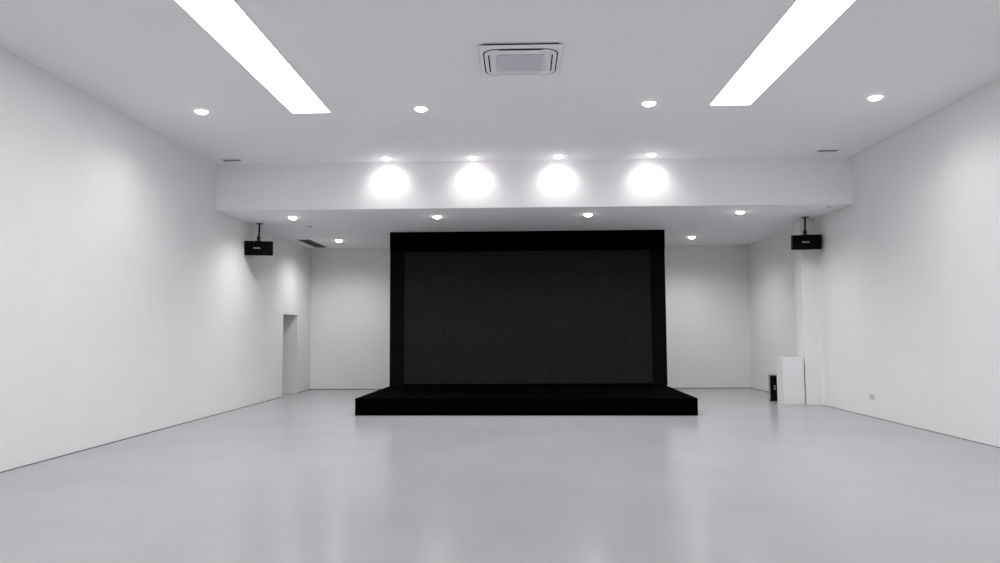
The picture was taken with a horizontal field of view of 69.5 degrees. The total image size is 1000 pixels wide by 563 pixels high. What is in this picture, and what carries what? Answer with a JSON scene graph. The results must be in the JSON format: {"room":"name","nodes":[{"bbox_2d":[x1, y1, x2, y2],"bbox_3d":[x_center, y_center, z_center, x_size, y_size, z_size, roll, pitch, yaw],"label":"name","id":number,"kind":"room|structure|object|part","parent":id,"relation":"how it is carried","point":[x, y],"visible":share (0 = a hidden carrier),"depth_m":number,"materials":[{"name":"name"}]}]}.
{"room":"event hall","nodes":[
{"label":"event hall","id":0,"kind":"room"},
{"bbox_2d":[0,46,311,471],"bbox_3d":[-6.257,-0.368,9.186,0.450,5.407,24.900,0,-4,2],"label":"wall","id":1,"kind":"structure","parent":0,"point":[124,289],"depth_m":11.20,"materials":[{"name":"white paint"}]},
{"bbox_2d":[0,389,309,472],"bbox_3d":[-6.014,2.323,8.987,0.006,0.009,24.900,0,-4,2],"label":"baseboard","id":2,"kind":"structure","parent":1,"relation":"attached to","point":[309,389],"depth_m":11.27,"materials":[{"name":"grey"}]},
{"bbox_2d":[0,388,999,562],"bbox_3d":[-0.094,2.382,8.810,15.050,0.200,25.800,0,-4,2],"label":"floor","id":3,"kind":"structure","parent":0,"point":[300,477],"depth_m":7.66,"materials":[{"name":"grey concrete"}]},
{"bbox_2d":[355,385,697,415],"bbox_3d":[0.599,2.663,16.588,6.855,0.338,4.430,-1,-4,3],"label":"stage platform","id":4,"kind":"object","parent":3,"relation":"on","point":[507,400],"visible":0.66,"depth_m":14.49,"materials":[{"name":"black wood"}]},
{"bbox_2d":[389,230,667,385],"bbox_3d":[0.689,0.691,18.400,6.880,3.853,0.970,0,-4,2],"label":"led screen","id":5,"kind":"object","parent":4,"relation":"on","point":[585,307],"visible":1,"depth_m":18.08,"materials":[{"name":"black plastic"}]},
{"bbox_3d":[-2.585,0.954,18.502,0.325,3.378,0.920,0,-4,2],"label":"panel","id":6,"kind":"part","parent":5,"relation":"part of","materials":[{"name":"black fabric"}]},
{"bbox_3d":[0.691,2.572,17.980,6.230,0.040,0.060,0,-4,2],"label":"sill","id":7,"kind":"part","parent":5,"relation":"part of","materials":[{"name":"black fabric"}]},
{"bbox_3d":[3.967,0.905,18.314,0.325,3.378,0.920,0,-4,2],"label":"panel","id":8,"kind":"part","parent":5,"relation":"part of","materials":[{"name":"black fabric"}]},
{"bbox_2d":[768,374,777,400],"bbox_3d":[6.499,2.522,17.087,0.198,0.625,0.249,-1,-4,12],"label":"floor speaker","id":9,"kind":"object","parent":3,"relation":"on","point":[772,378],"visible":0.8,"depth_m":16.98,"materials":[{"name":"black plastic"}]},
{"bbox_2d":[776,357,804,404],"bbox_3d":[6.615,2.259,16.418,0.462,1.054,0.445,0,-4,2],"label":"base cabinet","id":10,"kind":"object","parent":3,"relation":"on","point":[790,370],"visible":1,"depth_m":16.21,"materials":[{"name":"white laminate"}]},
{"bbox_3d":[6.613,1.742,16.454,0.462,0.018,0.445,0,-4,2],"label":"panel","id":11,"kind":"part","parent":10,"relation":"part of","materials":[{"name":"white laminate"}]},
{"bbox_2d":[793,219,820,404],"bbox_3d":[7.030,0.689,16.510,0.325,4.195,0.430,0,-4,2],"label":"pillar","id":12,"kind":"structure","parent":3,"relation":"on","point":[804,260],"depth_m":16.32,"materials":[{"name":"white paint"}]},
{"bbox_2d":[0,0,999,164],"bbox_3d":[0.345,-3.249,5.536,13.900,0.250,18.500,0,-4,2],"label":"ceiling","id":13,"kind":"structure","parent":0,"point":[369,62],"depth_m":9.80,"materials":[{"name":"white paint"}]},
{"bbox_2d":[193,109,209,114],"bbox_3d":[-4.697,-2.658,11.329,0.246,0.051,0.246,0,-4,2],"label":"recessed light","id":14,"kind":"object","parent":13,"relation":"in","point":[198,111],"visible":1,"depth_m":11.28,"materials":[{"name":"white"}]},
{"bbox_2d":[220,159,242,161],"bbox_3d":[-5.404,-2.443,14.524,0.420,0.017,0.200,0,-4,2],"label":"ceiling vent","id":15,"kind":"object","parent":13,"relation":"in","point":[224,160],"visible":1,"depth_m":14.55,"materials":[{"name":"white plastic"}]},
{"bbox_2d":[175,0,330,112],"bbox_3d":[-3.190,-3.154,4.796,0.621,0.006,13.346,0,-4,2],"label":"recessed light","id":16,"kind":"object","parent":13,"relation":"in","point":[225,21],"visible":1,"depth_m":8.92,"materials":[{"name":"white plastic"}]},
{"bbox_2d":[413,106,428,111],"bbox_3d":[-1.237,-2.682,11.259,0.246,0.051,0.246,0,-4,2],"label":"recessed light","id":17,"kind":"object","parent":13,"relation":"in","point":[417,108],"visible":1,"depth_m":11.20,"materials":[{"name":"white"}]},
{"bbox_2d":[468,156,477,159],"bbox_3d":[-0.545,-2.462,14.403,0.206,0.051,0.206,0,-4,2],"label":"spotlight","id":18,"kind":"object","parent":13,"relation":"attached to","point":[469,157],"visible":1,"depth_m":14.35,"materials":[{"name":"white"}]},
{"bbox_2d":[479,43,561,76],"bbox_3d":[0.263,-2.823,9.250,1.020,0.070,1.040,0,-4,2],"label":"air conditioner","id":19,"kind":"object","parent":13,"relation":"attached to","point":[534,59],"visible":1,"depth_m":9.13,"materials":[{"name":"white plastic"}]},
{"bbox_2d":[497,54,543,71],"bbox_3d":[0.263,-2.806,9.248,0.580,0.026,0.540,0,-4,2],"label":"grille","id":20,"kind":"object","parent":19,"relation":"attached to","point":[505,62],"depth_m":9.23,"materials":[{"name":"white plastic"}]},
{"bbox_2d":[215,157,853,248],"bbox_3d":[0.717,-1.871,18.140,13.000,1.212,6.850,0,-4,2],"label":"bulkhead","id":21,"kind":"object","parent":13,"relation":"attached to","point":[359,205],"visible":0.78,"depth_m":14.81,"materials":[{"name":"white paint"}]},
{"bbox_2d":[245,223,272,255],"bbox_3d":[-5.540,-0.964,16.585,0.610,0.750,0.375,1,-4,-12],"label":"speaker","id":22,"kind":"object","parent":21,"relation":"hanging from","point":[265,248],"visible":1,"depth_m":16.43},
{"bbox_2d":[245,241,271,254],"bbox_3d":[-5.509,-0.756,16.434,0.586,0.306,0.098,1,-4,-12],"label":"grille","id":23,"kind":"object","parent":22,"relation":"attached to","point":[251,247],"depth_m":16.41,"materials":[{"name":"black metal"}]},
{"bbox_2d":[299,239,325,247],"bbox_3d":[-5.286,-1.065,20.340,0.340,0.017,1.750,0,-4,2],"label":"ceiling vent","id":24,"kind":"object","parent":21,"relation":"attached to","point":[307,241],"visible":1,"depth_m":20.26,"materials":[{"name":"grey metal"}]},
{"bbox_2d":[791,216,821,249],"bbox_3d":[6.817,-1.071,16.070,0.610,0.745,0.375,-1,-4,11],"label":"speaker","id":25,"kind":"object","parent":21,"relation":"hanging from","point":[805,241],"visible":1,"depth_m":15.91},
{"bbox_2d":[793,235,820,248],"bbox_3d":[6.793,-0.866,15.919,0.586,0.306,0.098,-1,-4,11],"label":"grille","id":26,"kind":"object","parent":25,"relation":"attached to","point":[799,241],"depth_m":15.89,"materials":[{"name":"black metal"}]},
{"bbox_2d":[641,100,656,106],"bbox_3d":[2.288,-2.716,11.058,0.246,0.051,0.246,0,-4,2],"label":"recessed light","id":27,"kind":"object","parent":13,"relation":"in","point":[649,103],"visible":1,"depth_m":11.00,"materials":[{"name":"white"}]},
{"bbox_2d":[646,153,656,156],"bbox_3d":[3.002,-2.492,14.251,0.206,0.051,0.206,0,-4,2],"label":"spotlight","id":28,"kind":"object","parent":13,"relation":"attached to","point":[648,154],"visible":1,"depth_m":14.20,"materials":[{"name":"white"}]},
{"bbox_2d":[709,0,854,105],"bbox_3d":[3.371,-3.207,4.562,0.631,0.006,13.256,0,-4,2],"label":"recessed light","id":29,"kind":"object","parent":13,"relation":"in","point":[804,21],"visible":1,"depth_m":8.94,"materials":[{"name":"white plastic"}]},
{"bbox_2d":[816,149,840,151],"bbox_3d":[6.386,-2.544,14.015,0.420,0.017,0.200,0,-4,2],"label":"ceiling vent","id":30,"kind":"object","parent":13,"relation":"in","point":[819,150],"visible":1,"depth_m":13.97,"materials":[{"name":"white plastic"}]},
{"bbox_2d":[866,94,883,100],"bbox_3d":[5.643,-2.750,10.832,0.246,0.051,0.246,0,-4,2],"label":"recessed light","id":31,"kind":"object","parent":13,"relation":"in","point":[876,97],"visible":1,"depth_m":10.78,"materials":[{"name":"white plastic"}]},
{"bbox_2d":[310,245,750,388],"bbox_3d":[0.835,0.480,21.630,13.900,5.407,0.450,0,-4,2],"label":"wall","id":32,"kind":"structure","parent":0,"point":[708,325],"depth_m":21.35,"materials":[{"name":"white paint"}]},
{"bbox_2d":[747,78,999,446],"bbox_3d":[7.187,-0.469,8.799,0.450,5.407,24.900,0,-4,2],"label":"wall","id":33,"kind":"structure","parent":0,"point":[908,272],"depth_m":12.35,"materials":[{"name":"white paint"}]},
{"bbox_2d":[753,388,999,447],"bbox_3d":[6.974,2.224,8.614,0.006,0.010,24.900,0,-4,2],"label":"baseboard","id":34,"kind":"structure","parent":33,"relation":"attached to","point":[753,388],"depth_m":12.32,"materials":[{"name":"grey"}]}
]}

